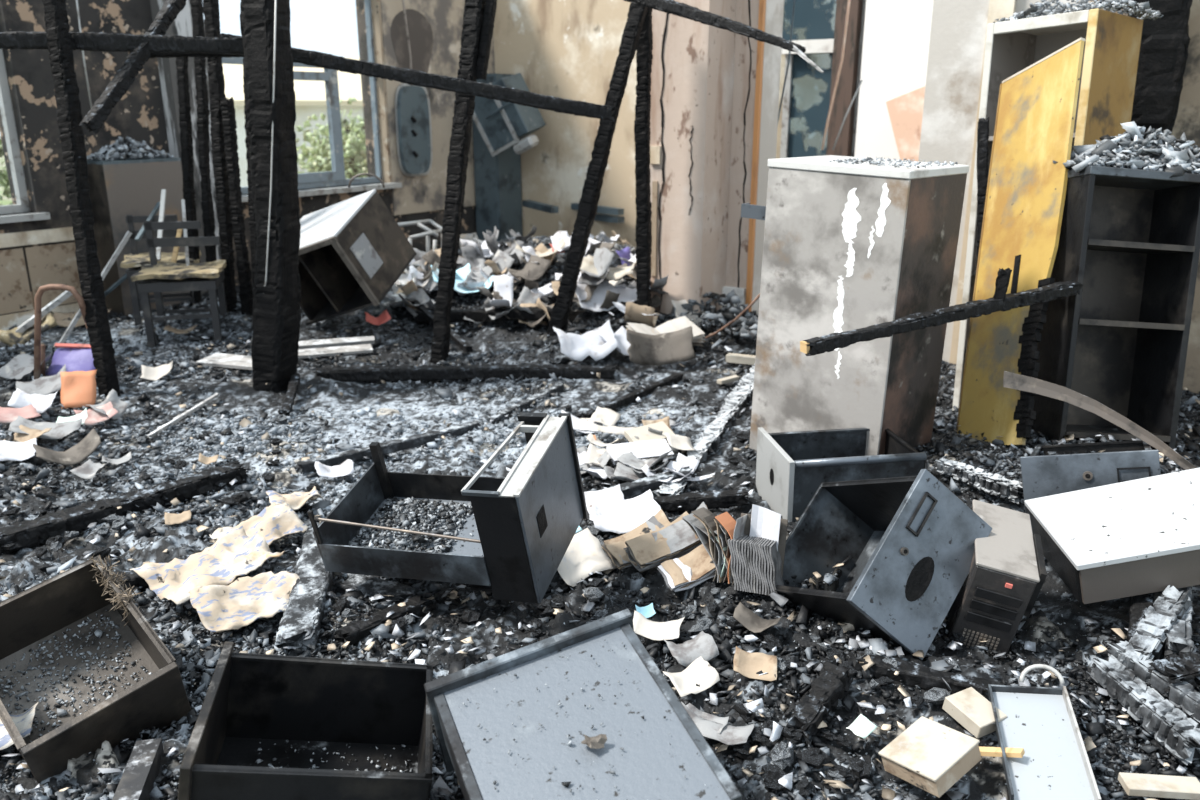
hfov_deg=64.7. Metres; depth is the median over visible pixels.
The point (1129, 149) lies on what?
debris
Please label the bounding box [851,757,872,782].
lump
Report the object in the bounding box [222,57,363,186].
house
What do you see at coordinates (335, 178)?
window
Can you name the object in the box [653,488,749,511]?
beam
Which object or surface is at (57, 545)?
lump
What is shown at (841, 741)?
lump
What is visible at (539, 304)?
paper sheet
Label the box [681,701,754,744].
paper sheet
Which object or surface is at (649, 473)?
paper sheet
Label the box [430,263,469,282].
paper sheet
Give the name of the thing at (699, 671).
paper sheet
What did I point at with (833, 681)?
beam
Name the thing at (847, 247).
filing cabinet
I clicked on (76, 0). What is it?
hanging wire
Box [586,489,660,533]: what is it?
paper sheet
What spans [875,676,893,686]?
lump
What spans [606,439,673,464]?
book
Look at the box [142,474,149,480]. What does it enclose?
lump
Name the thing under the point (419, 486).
drawer side
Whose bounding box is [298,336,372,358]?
board
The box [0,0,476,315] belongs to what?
wall
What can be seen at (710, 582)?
lump
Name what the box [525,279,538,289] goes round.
paper sheet
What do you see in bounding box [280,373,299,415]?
beam
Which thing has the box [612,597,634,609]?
lump
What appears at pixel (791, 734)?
lump
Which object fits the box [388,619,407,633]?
lump
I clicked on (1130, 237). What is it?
bookcase
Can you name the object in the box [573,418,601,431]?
paper sheet
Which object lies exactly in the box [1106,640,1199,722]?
beam
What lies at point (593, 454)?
paper sheet
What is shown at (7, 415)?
paper sheet
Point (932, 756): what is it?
box
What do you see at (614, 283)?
paper sheet
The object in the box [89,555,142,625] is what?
tuft
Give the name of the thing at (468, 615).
lump
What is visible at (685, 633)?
lump
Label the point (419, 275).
paper sheet
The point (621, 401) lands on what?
beam
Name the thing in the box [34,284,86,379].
frame
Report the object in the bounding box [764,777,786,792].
lump
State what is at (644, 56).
post
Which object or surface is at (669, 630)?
paper sheet
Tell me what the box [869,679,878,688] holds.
lump
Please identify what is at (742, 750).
lump
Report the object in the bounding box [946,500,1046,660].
computer tower
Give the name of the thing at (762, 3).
trim
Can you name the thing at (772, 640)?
lump
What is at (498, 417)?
beam
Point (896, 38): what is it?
wall
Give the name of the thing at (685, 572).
book
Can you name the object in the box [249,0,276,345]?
hanging wire
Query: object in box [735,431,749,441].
lump
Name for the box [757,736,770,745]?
lump
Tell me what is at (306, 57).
beam
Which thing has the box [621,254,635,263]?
paper sheet
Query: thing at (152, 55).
beam
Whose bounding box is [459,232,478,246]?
paper sheet
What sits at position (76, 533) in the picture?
lump
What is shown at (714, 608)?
lump
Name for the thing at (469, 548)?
drawer bottom
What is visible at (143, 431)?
lump
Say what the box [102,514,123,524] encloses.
lump
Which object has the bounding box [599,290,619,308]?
paper sheet
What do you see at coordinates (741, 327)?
debris
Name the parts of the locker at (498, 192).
door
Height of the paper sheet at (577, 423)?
0.083 m
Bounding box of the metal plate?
[395,0,431,175]
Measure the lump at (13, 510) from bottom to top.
0.043 m
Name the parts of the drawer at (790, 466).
panel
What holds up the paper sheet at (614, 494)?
on the paper sheet at (624, 516)
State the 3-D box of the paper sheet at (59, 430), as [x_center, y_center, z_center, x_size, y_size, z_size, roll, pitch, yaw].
[-2.715,0.133,4.657,0.308,0.100,0.130,-2,17,-6]
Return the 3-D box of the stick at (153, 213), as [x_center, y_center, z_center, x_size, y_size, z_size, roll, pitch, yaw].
[-3.480,-1.379,7.310,0.030,0.260,0.366,2,17,8]
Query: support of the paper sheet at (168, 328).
on the floor at (1059, 612)
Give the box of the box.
[878,716,981,797]
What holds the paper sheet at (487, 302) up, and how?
on the paper sheet at (496, 295)
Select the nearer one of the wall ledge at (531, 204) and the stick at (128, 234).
the stick at (128, 234)
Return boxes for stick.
[0,291,71,346]
[59,231,131,342]
[104,274,126,295]
[135,202,159,240]
[156,189,165,260]
[171,229,181,262]
[181,199,189,265]
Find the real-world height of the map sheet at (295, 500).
0.066 m
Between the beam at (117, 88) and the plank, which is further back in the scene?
the plank
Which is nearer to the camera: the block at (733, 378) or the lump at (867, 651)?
the lump at (867, 651)
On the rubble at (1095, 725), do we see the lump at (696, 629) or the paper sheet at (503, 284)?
the lump at (696, 629)
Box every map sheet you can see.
[130,525,282,604]
[188,571,299,632]
[210,502,307,545]
[266,486,322,509]
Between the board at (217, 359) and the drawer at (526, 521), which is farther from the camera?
the board at (217, 359)
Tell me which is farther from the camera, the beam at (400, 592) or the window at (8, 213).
the window at (8, 213)
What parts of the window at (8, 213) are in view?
sill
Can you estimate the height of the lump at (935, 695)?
0.043 m
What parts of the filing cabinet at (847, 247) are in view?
panel, panel, panel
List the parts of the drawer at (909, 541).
panel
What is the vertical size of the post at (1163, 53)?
3.450 m
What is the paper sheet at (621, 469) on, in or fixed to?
on the rubble at (1095, 725)
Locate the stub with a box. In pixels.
[112,738,163,799]
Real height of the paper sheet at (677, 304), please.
0.200 m
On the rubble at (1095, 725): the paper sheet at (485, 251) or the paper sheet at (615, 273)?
the paper sheet at (485, 251)
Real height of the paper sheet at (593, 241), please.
0.263 m
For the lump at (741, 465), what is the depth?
4.30 m
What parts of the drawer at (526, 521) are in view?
follower rod, rail, foot plate, rail, rail, panel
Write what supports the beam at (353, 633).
on the floor at (1059, 612)
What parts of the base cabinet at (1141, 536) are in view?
panel, panel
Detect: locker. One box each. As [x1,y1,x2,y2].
[472,73,522,241]
[952,8,1142,409]
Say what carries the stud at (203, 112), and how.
on the floor at (1059, 612)
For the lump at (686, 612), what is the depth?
3.08 m
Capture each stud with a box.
[175,57,200,305]
[190,0,217,299]
[203,0,236,312]
[220,97,252,315]
[243,58,255,287]
[975,117,988,277]
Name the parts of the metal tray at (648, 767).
panel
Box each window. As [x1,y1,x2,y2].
[0,49,50,223]
[222,0,401,201]
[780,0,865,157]
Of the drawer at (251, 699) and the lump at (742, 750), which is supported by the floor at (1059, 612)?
the drawer at (251, 699)
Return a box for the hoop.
[348,173,384,187]
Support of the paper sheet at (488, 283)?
on the paper sheet at (471, 284)
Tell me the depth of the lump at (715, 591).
3.17 m
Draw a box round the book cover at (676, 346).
[626,326,694,365]
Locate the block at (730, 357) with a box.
[726,353,755,364]
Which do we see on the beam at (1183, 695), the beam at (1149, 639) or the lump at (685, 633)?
the beam at (1149, 639)
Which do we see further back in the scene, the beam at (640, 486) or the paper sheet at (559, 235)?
the paper sheet at (559, 235)
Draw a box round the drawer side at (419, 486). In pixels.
[387,472,504,500]
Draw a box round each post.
[42,0,119,396]
[240,0,300,392]
[430,0,484,365]
[546,3,647,338]
[634,7,652,306]
[1128,0,1192,139]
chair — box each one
[120,215,201,325]
[130,221,227,346]
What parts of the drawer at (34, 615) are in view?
panel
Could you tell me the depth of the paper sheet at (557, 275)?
7.17 m
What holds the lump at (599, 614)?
on the floor at (1059, 612)
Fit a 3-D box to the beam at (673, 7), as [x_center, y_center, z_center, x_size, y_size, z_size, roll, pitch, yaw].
[0.603,-2.103,5.223,1.235,0.422,0.092,15,23,40]
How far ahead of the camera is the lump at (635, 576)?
3.34 m
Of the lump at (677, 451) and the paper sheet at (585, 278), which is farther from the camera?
the paper sheet at (585, 278)
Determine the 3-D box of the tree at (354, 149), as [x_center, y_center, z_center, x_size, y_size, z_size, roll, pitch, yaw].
[-3.619,-3.275,13.687,1.926,2.095,1.765,13,21,37]
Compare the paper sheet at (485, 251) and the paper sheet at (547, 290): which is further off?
the paper sheet at (485, 251)
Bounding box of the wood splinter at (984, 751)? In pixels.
[979,747,1024,757]
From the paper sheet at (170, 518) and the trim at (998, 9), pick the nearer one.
the paper sheet at (170, 518)
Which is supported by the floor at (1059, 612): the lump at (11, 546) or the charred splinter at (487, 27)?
the lump at (11, 546)
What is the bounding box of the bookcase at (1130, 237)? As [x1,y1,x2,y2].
[1031,166,1199,451]
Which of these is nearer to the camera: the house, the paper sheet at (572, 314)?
the paper sheet at (572, 314)
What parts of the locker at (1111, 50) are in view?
panel, rail, panel, panel, panel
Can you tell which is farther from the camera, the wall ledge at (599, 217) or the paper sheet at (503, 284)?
the wall ledge at (599, 217)
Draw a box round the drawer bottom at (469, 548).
[351,497,483,555]
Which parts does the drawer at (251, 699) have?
panel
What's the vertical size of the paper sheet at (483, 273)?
0.133 m
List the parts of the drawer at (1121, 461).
iron strip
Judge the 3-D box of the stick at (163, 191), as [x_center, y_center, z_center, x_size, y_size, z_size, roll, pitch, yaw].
[-3.297,-1.318,7.120,0.030,0.493,0.370,-2,17,-7]
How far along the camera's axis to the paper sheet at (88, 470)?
4.24 m
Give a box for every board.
[196,353,251,369]
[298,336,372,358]
[886,86,924,160]
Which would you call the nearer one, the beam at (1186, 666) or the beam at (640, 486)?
the beam at (1186, 666)
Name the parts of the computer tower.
plate, bent plate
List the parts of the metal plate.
plate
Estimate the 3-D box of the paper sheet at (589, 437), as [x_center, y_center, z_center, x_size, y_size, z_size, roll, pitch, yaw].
[0.027,0.201,4.543,0.166,0.076,0.136,6,18,20]
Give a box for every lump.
[0,506,20,515]
[1,541,21,551]
[34,545,47,556]
[39,506,52,512]
[45,476,55,482]
[46,479,60,490]
[46,535,68,545]
[50,541,61,551]
[64,531,74,538]
[67,531,78,537]
[92,476,108,485]
[92,546,110,558]
[96,526,109,535]
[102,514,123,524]
[107,549,120,557]
[111,518,128,530]
[115,469,125,476]
[120,448,131,455]
[136,436,145,443]
[139,428,150,435]
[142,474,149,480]
[166,458,175,465]
[173,462,186,468]
[190,508,197,512]
[198,433,211,439]
[205,436,218,444]
[215,460,226,467]
[216,408,227,414]
[220,496,237,507]
[231,492,251,503]
[237,446,244,452]
[262,472,274,482]
[269,438,282,445]
[271,449,280,454]
[271,459,279,465]
[275,414,286,422]
[295,503,311,513]
[300,406,308,411]
[306,483,319,491]
[322,631,331,636]
[331,598,349,612]
[342,608,351,617]
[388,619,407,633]
[404,615,415,625]
[421,598,432,606]
[434,592,445,603]
[454,610,462,618]
[460,609,479,622]
[492,604,502,610]
[527,618,542,631]
[528,627,541,636]
[533,599,557,611]
[541,607,553,615]
[550,595,566,608]
[572,413,581,418]
[582,587,603,601]
[587,577,603,586]
[588,525,601,536]
[590,609,607,619]
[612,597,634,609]
[631,572,642,579]
[645,596,656,605]
[667,613,675,620]
[675,449,686,456]
[679,629,690,637]
[680,605,696,619]
[688,624,708,634]
[690,396,698,403]
[696,618,713,627]
[700,578,715,590]
[708,603,719,616]
[710,587,720,594]
[726,617,747,630]
[727,455,740,463]
[732,469,749,477]
[732,743,756,759]
[733,703,755,722]
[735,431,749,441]
[737,462,746,468]
[745,702,757,721]
[746,481,755,488]
[750,726,763,743]
[754,708,772,720]
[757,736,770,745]
[760,763,785,780]
[763,633,781,650]
[763,720,775,730]
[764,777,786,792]
[768,743,787,769]
[777,657,786,672]
[779,741,793,766]
[781,725,802,743]
[784,661,796,670]
[786,685,795,693]
[795,778,811,794]
[796,747,832,769]
[817,642,831,651]
[818,730,835,740]
[821,776,832,790]
[826,648,844,665]
[827,770,844,780]
[829,765,854,783]
[832,734,850,746]
[835,699,842,708]
[840,661,856,673]
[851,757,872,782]
[860,648,875,657]
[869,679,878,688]
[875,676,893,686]
[882,656,897,670]
[911,695,923,705]
[924,687,950,705]
[925,644,935,656]
[945,659,960,670]
[950,632,965,642]
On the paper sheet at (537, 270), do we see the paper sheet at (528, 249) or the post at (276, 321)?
the paper sheet at (528, 249)
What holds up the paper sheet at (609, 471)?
on the paper sheet at (621, 469)
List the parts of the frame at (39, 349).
leg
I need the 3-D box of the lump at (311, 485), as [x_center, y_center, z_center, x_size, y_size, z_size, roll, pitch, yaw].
[-1.255,0.383,4.148,0.052,0.034,0.049,-13,21,-37]
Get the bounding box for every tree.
[0,136,12,205]
[295,97,367,178]
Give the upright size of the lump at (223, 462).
0.042 m
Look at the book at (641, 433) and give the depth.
4.44 m
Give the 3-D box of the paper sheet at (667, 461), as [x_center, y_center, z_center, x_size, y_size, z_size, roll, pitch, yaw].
[0.214,0.287,4.110,0.163,0.088,0.078,2,17,7]
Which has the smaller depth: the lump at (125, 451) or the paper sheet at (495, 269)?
the lump at (125, 451)
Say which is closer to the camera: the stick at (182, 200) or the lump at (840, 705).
the lump at (840, 705)
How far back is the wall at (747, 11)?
6.70 m
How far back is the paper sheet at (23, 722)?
2.47 m
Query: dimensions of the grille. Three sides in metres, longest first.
0.103 x 0.067 x 0.003 m
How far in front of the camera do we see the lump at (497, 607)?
3.16 m
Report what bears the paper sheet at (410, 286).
on the paper sheet at (431, 284)
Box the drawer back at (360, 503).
[313,462,384,570]
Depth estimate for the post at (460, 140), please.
6.03 m
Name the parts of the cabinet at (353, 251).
shelf, shelf, panel, panel, panel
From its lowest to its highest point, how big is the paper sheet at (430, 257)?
0.227 m
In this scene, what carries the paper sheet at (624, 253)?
on the floor at (1059, 612)
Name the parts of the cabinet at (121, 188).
panel, panel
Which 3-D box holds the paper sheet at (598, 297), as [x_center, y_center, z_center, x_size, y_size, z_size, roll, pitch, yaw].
[-0.043,-0.763,6.762,0.338,0.249,0.251,-9,19,-27]
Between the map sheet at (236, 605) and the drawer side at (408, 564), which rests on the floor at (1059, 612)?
the drawer side at (408, 564)
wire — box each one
[76,0,91,107]
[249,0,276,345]
[705,293,759,338]
[778,0,794,120]
[821,0,850,149]
[832,80,862,149]
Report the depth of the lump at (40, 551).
3.49 m
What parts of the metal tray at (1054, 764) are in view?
wire handle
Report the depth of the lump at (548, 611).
3.13 m
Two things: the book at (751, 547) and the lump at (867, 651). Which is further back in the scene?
the book at (751, 547)
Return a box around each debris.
[0,610,151,741]
[87,136,173,160]
[250,740,412,771]
[348,497,472,552]
[428,512,482,554]
[458,640,711,799]
[658,289,757,341]
[829,157,957,167]
[993,0,1162,22]
[1053,121,1199,177]
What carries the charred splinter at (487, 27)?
on the post at (460, 140)
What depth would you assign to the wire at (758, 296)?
5.80 m
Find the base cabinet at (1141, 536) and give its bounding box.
[1024,468,1199,603]
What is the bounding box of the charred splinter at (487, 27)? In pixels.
[476,0,496,80]
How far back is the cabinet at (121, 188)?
7.55 m
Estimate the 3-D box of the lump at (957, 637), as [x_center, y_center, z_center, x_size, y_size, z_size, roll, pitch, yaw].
[1.074,0.713,2.840,0.054,0.033,0.037,-14,22,-39]
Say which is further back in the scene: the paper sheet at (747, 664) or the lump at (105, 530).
the lump at (105, 530)
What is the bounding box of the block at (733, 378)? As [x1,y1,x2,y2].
[717,375,738,384]
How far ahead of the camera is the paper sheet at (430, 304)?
6.97 m
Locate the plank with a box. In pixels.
[298,336,374,349]
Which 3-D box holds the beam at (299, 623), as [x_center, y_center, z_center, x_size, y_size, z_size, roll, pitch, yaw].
[-0.993,0.633,3.268,0.132,0.113,0.773,-3,17,-8]
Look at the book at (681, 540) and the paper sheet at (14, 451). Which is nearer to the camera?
the book at (681, 540)
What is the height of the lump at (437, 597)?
0.030 m
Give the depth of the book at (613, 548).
3.47 m
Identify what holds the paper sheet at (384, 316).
on the floor at (1059, 612)
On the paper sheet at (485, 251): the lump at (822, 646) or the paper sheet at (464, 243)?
the paper sheet at (464, 243)
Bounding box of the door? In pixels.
[956,37,1085,445]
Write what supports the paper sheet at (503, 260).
on the paper sheet at (468, 278)
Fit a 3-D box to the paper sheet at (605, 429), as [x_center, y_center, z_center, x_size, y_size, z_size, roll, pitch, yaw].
[0.075,0.141,4.623,0.224,0.051,0.071,-2,17,-7]
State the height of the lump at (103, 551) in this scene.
0.039 m
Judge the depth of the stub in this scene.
2.32 m
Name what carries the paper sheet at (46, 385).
on the floor at (1059, 612)
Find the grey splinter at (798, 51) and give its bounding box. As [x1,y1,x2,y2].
[792,45,823,72]
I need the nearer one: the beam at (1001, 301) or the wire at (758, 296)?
the beam at (1001, 301)
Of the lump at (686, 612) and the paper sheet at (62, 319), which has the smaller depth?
the lump at (686, 612)
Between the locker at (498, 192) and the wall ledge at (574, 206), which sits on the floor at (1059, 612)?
the locker at (498, 192)
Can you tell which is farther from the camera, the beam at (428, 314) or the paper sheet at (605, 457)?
the beam at (428, 314)
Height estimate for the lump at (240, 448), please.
0.033 m
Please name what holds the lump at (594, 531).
on the rubble at (1095, 725)
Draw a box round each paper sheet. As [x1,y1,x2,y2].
[0,353,51,379]
[0,404,40,422]
[0,438,36,460]
[0,702,38,749]
[2,425,51,441]
[8,388,58,413]
[8,415,81,438]
[16,364,65,394]
[33,308,111,326]
[33,428,100,465]
[56,408,87,424]
[70,459,109,478]
[74,402,117,424]
[88,389,128,418]
[102,451,131,464]
[140,361,172,380]
[163,325,196,333]
[164,510,190,524]
[198,453,218,464]
[315,459,353,477]
[365,310,390,324]
[386,277,437,300]
[389,272,417,307]
[395,280,429,291]
[396,280,417,295]
[398,294,427,305]
[402,288,435,316]
[404,301,427,309]
[405,261,438,280]
[406,248,429,271]
[407,265,437,289]
[412,259,425,271]
[416,266,432,280]
[422,250,439,269]
[426,298,434,309]
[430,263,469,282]
[435,248,440,256]
[454,276,492,292]
[457,257,466,269]
[457,281,483,294]
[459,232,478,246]
[460,239,499,256]
[461,244,486,269]
[462,269,489,292]
[465,249,514,283]
[472,258,484,270]
[474,227,498,243]
[476,287,493,297]
[480,266,506,281]
[482,248,489,258]
[483,232,523,254]
[484,260,507,274]
[484,297,515,307]
[485,299,519,319]
[486,230,503,250]
[490,274,512,306]
[491,252,522,265]
[493,291,516,307]
[508,255,550,279]
[508,268,529,282]
[509,226,536,240]
[509,248,524,262]
[514,239,565,256]
[514,286,542,313]
[519,303,546,324]
[520,255,557,265]
[522,246,538,262]
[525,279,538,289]
[526,302,553,326]
[531,283,554,298]
[534,243,555,266]
[536,297,553,320]
[550,231,569,250]
[552,281,559,294]
[553,320,618,360]
[555,272,582,282]
[557,528,616,586]
[561,410,602,432]
[565,232,612,256]
[568,309,583,320]
[573,282,597,301]
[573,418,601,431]
[575,280,620,311]
[577,446,589,463]
[578,267,608,284]
[578,451,586,465]
[580,247,613,276]
[580,254,636,279]
[580,270,623,286]
[580,451,610,473]
[582,465,607,479]
[584,443,606,466]
[584,484,624,502]
[585,240,602,254]
[586,433,625,446]
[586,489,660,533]
[590,406,620,425]
[592,423,636,434]
[594,263,626,280]
[595,232,619,242]
[598,326,629,355]
[599,242,616,249]
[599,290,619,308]
[604,466,618,479]
[611,230,628,243]
[611,462,644,482]
[612,302,658,315]
[615,279,650,301]
[616,247,630,265]
[616,448,674,469]
[620,280,636,306]
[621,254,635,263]
[624,266,636,281]
[624,302,658,327]
[631,460,668,472]
[633,610,684,640]
[635,603,655,617]
[641,464,695,482]
[642,416,670,428]
[648,427,662,433]
[651,275,667,288]
[651,289,666,294]
[651,294,660,307]
[658,460,685,481]
[663,631,718,666]
[663,656,719,696]
[665,433,696,450]
[666,453,699,478]
[672,300,707,325]
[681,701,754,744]
[686,703,728,733]
[687,473,714,480]
[733,602,786,632]
[733,646,776,680]
[847,714,877,738]
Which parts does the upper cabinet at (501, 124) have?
bracket arm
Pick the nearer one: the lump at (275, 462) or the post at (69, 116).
the lump at (275, 462)
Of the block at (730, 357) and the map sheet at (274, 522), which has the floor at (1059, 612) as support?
the block at (730, 357)
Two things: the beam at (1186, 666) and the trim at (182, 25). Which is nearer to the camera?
the beam at (1186, 666)
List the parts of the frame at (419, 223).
rail, rail, leg, cross rail, leg, rail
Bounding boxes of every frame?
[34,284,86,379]
[398,219,441,252]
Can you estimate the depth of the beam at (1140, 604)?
2.77 m
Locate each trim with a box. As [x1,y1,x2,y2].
[0,227,81,329]
[150,0,220,293]
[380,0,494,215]
[746,0,765,311]
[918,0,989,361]
[949,0,1015,363]
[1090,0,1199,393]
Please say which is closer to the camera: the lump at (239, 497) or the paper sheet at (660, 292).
the lump at (239, 497)
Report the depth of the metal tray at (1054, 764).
2.35 m
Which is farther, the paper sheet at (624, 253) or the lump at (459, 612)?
the paper sheet at (624, 253)
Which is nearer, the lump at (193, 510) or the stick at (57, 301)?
the lump at (193, 510)
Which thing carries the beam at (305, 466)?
on the floor at (1059, 612)
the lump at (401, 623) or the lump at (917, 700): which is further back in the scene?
the lump at (401, 623)
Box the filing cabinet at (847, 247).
[741,155,968,455]
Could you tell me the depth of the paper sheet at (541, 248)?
7.47 m
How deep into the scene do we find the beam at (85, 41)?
5.18 m
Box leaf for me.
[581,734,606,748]
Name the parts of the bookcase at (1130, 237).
panel, panel, shelf, panel, shelf, panel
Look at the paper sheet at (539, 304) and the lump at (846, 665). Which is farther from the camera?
the paper sheet at (539, 304)
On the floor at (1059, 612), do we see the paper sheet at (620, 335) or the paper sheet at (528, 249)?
the paper sheet at (620, 335)
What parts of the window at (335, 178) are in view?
sill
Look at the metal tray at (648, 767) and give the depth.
2.03 m
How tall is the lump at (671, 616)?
0.024 m
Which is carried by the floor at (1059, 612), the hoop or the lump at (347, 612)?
the lump at (347, 612)
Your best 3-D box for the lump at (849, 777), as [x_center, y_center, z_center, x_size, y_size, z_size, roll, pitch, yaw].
[0.606,0.935,2.371,0.064,0.039,0.047,2,17,8]
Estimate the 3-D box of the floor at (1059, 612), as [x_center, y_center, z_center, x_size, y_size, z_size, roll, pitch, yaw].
[0.000,-0.783,7.420,21.440,0.716,12.350,0,17,0]
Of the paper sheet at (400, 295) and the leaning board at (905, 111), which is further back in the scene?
the leaning board at (905, 111)
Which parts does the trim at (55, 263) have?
panel, panel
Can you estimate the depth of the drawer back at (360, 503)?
3.35 m
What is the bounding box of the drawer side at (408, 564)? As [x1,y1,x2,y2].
[319,544,490,585]
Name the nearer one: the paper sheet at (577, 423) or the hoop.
the paper sheet at (577, 423)
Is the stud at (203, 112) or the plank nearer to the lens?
the plank
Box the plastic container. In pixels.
[60,370,96,408]
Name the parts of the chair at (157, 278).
leg, post, leg, rail, seat frame, rail, leg, leg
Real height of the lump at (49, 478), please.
0.027 m
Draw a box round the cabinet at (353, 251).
[298,189,416,325]
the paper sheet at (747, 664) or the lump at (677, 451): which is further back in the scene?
the lump at (677, 451)
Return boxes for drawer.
[0,555,190,783]
[178,642,432,799]
[307,412,587,602]
[755,427,926,522]
[775,469,991,660]
[1003,371,1196,512]
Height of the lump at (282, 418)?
0.044 m
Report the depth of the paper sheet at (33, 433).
4.60 m
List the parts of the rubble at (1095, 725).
cream strip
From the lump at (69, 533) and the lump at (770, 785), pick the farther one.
the lump at (69, 533)
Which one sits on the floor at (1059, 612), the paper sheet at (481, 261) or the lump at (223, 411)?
the lump at (223, 411)
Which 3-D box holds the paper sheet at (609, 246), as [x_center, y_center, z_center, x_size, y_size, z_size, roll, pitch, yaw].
[-0.006,-1.148,7.306,0.206,0.151,0.284,12,21,35]
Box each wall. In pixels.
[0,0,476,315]
[494,0,836,247]
[726,0,1089,314]
[854,0,933,159]
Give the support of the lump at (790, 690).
on the rubble at (1095, 725)
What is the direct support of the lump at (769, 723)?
on the floor at (1059, 612)
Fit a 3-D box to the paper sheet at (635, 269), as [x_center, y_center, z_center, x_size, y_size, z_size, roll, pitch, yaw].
[0.294,-0.944,7.085,0.208,0.139,0.150,11,20,33]
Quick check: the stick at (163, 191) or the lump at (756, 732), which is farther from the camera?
the stick at (163, 191)
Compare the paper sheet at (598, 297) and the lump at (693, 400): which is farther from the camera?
the paper sheet at (598, 297)
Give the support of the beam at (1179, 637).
on the beam at (1149, 639)
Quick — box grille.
[960,628,999,654]
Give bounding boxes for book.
[601,509,670,569]
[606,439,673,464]
[623,511,697,572]
[624,421,673,441]
[626,316,704,346]
[652,502,707,560]
[657,544,723,591]
[682,504,787,595]
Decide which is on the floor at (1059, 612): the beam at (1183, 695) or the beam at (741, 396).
the beam at (741, 396)
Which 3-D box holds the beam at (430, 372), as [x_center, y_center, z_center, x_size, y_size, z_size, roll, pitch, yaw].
[-0.834,-0.162,5.834,1.874,0.110,0.112,0,17,1]
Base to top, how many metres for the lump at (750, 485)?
0.041 m
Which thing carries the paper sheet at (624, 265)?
on the paper sheet
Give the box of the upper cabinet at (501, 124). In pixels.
[472,73,545,156]
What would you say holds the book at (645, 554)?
on the floor at (1059, 612)
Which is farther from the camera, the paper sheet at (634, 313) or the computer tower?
the paper sheet at (634, 313)
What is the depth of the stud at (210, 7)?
6.57 m
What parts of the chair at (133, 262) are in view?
post, seat frame, leg, leg, rail, rail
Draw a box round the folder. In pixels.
[45,343,95,376]
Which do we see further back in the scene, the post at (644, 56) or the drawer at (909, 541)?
the post at (644, 56)
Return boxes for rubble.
[0,235,1199,799]
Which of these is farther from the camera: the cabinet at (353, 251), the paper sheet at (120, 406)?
the cabinet at (353, 251)
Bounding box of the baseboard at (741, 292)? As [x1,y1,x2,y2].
[721,286,745,309]
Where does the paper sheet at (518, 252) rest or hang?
on the paper sheet at (514, 255)
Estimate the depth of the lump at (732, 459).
4.35 m
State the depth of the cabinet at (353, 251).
6.54 m
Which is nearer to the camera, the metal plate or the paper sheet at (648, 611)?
the paper sheet at (648, 611)
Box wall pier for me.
[650,0,736,320]
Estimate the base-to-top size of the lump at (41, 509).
0.030 m
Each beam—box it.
[0,31,243,54]
[0,460,249,553]
[80,0,185,133]
[114,550,202,590]
[126,52,243,57]
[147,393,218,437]
[218,33,616,121]
[274,526,333,655]
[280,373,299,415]
[294,420,480,473]
[311,364,615,381]
[333,573,420,603]
[334,595,426,644]
[411,300,472,351]
[414,307,552,322]
[486,383,564,423]
[581,373,683,417]
[609,466,694,498]
[624,0,805,52]
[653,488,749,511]
[655,364,754,495]
[786,658,853,745]
[800,268,1082,355]
[854,651,990,700]
[934,458,1023,503]
[1090,654,1199,764]
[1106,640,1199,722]
[1120,585,1191,662]
[1126,592,1154,641]
[1147,648,1199,693]
[1164,586,1193,657]
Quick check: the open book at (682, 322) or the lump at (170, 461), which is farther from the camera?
the open book at (682, 322)
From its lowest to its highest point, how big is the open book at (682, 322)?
0.169 m
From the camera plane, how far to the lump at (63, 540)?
3.58 m
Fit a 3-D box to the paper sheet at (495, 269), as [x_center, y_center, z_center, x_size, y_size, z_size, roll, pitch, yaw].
[-0.761,-1.032,7.377,0.112,0.145,0.272,16,23,42]
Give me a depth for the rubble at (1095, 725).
3.37 m
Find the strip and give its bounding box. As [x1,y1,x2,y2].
[0,311,57,346]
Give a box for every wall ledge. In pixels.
[522,200,558,212]
[571,203,623,214]
[594,214,624,222]
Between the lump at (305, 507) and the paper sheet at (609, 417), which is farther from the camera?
the paper sheet at (609, 417)
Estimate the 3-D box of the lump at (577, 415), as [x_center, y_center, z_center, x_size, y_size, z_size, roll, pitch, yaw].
[-0.127,0.090,5.048,0.072,0.042,0.046,-5,18,-16]
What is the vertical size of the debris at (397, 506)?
0.144 m
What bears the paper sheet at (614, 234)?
on the floor at (1059, 612)
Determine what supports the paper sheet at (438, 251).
on the floor at (1059, 612)
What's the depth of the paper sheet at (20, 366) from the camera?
5.49 m
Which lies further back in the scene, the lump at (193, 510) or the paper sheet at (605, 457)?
the paper sheet at (605, 457)
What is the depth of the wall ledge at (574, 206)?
10.78 m
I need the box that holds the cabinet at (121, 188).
[87,157,189,315]
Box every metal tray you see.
[424,609,741,799]
[988,664,1100,799]
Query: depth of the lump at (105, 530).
3.66 m
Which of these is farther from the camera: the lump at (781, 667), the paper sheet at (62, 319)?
the paper sheet at (62, 319)
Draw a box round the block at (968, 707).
[942,687,1006,738]
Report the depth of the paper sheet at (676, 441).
4.38 m
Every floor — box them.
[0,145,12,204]
[0,239,1199,799]
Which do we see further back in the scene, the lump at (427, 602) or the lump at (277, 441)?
the lump at (277, 441)

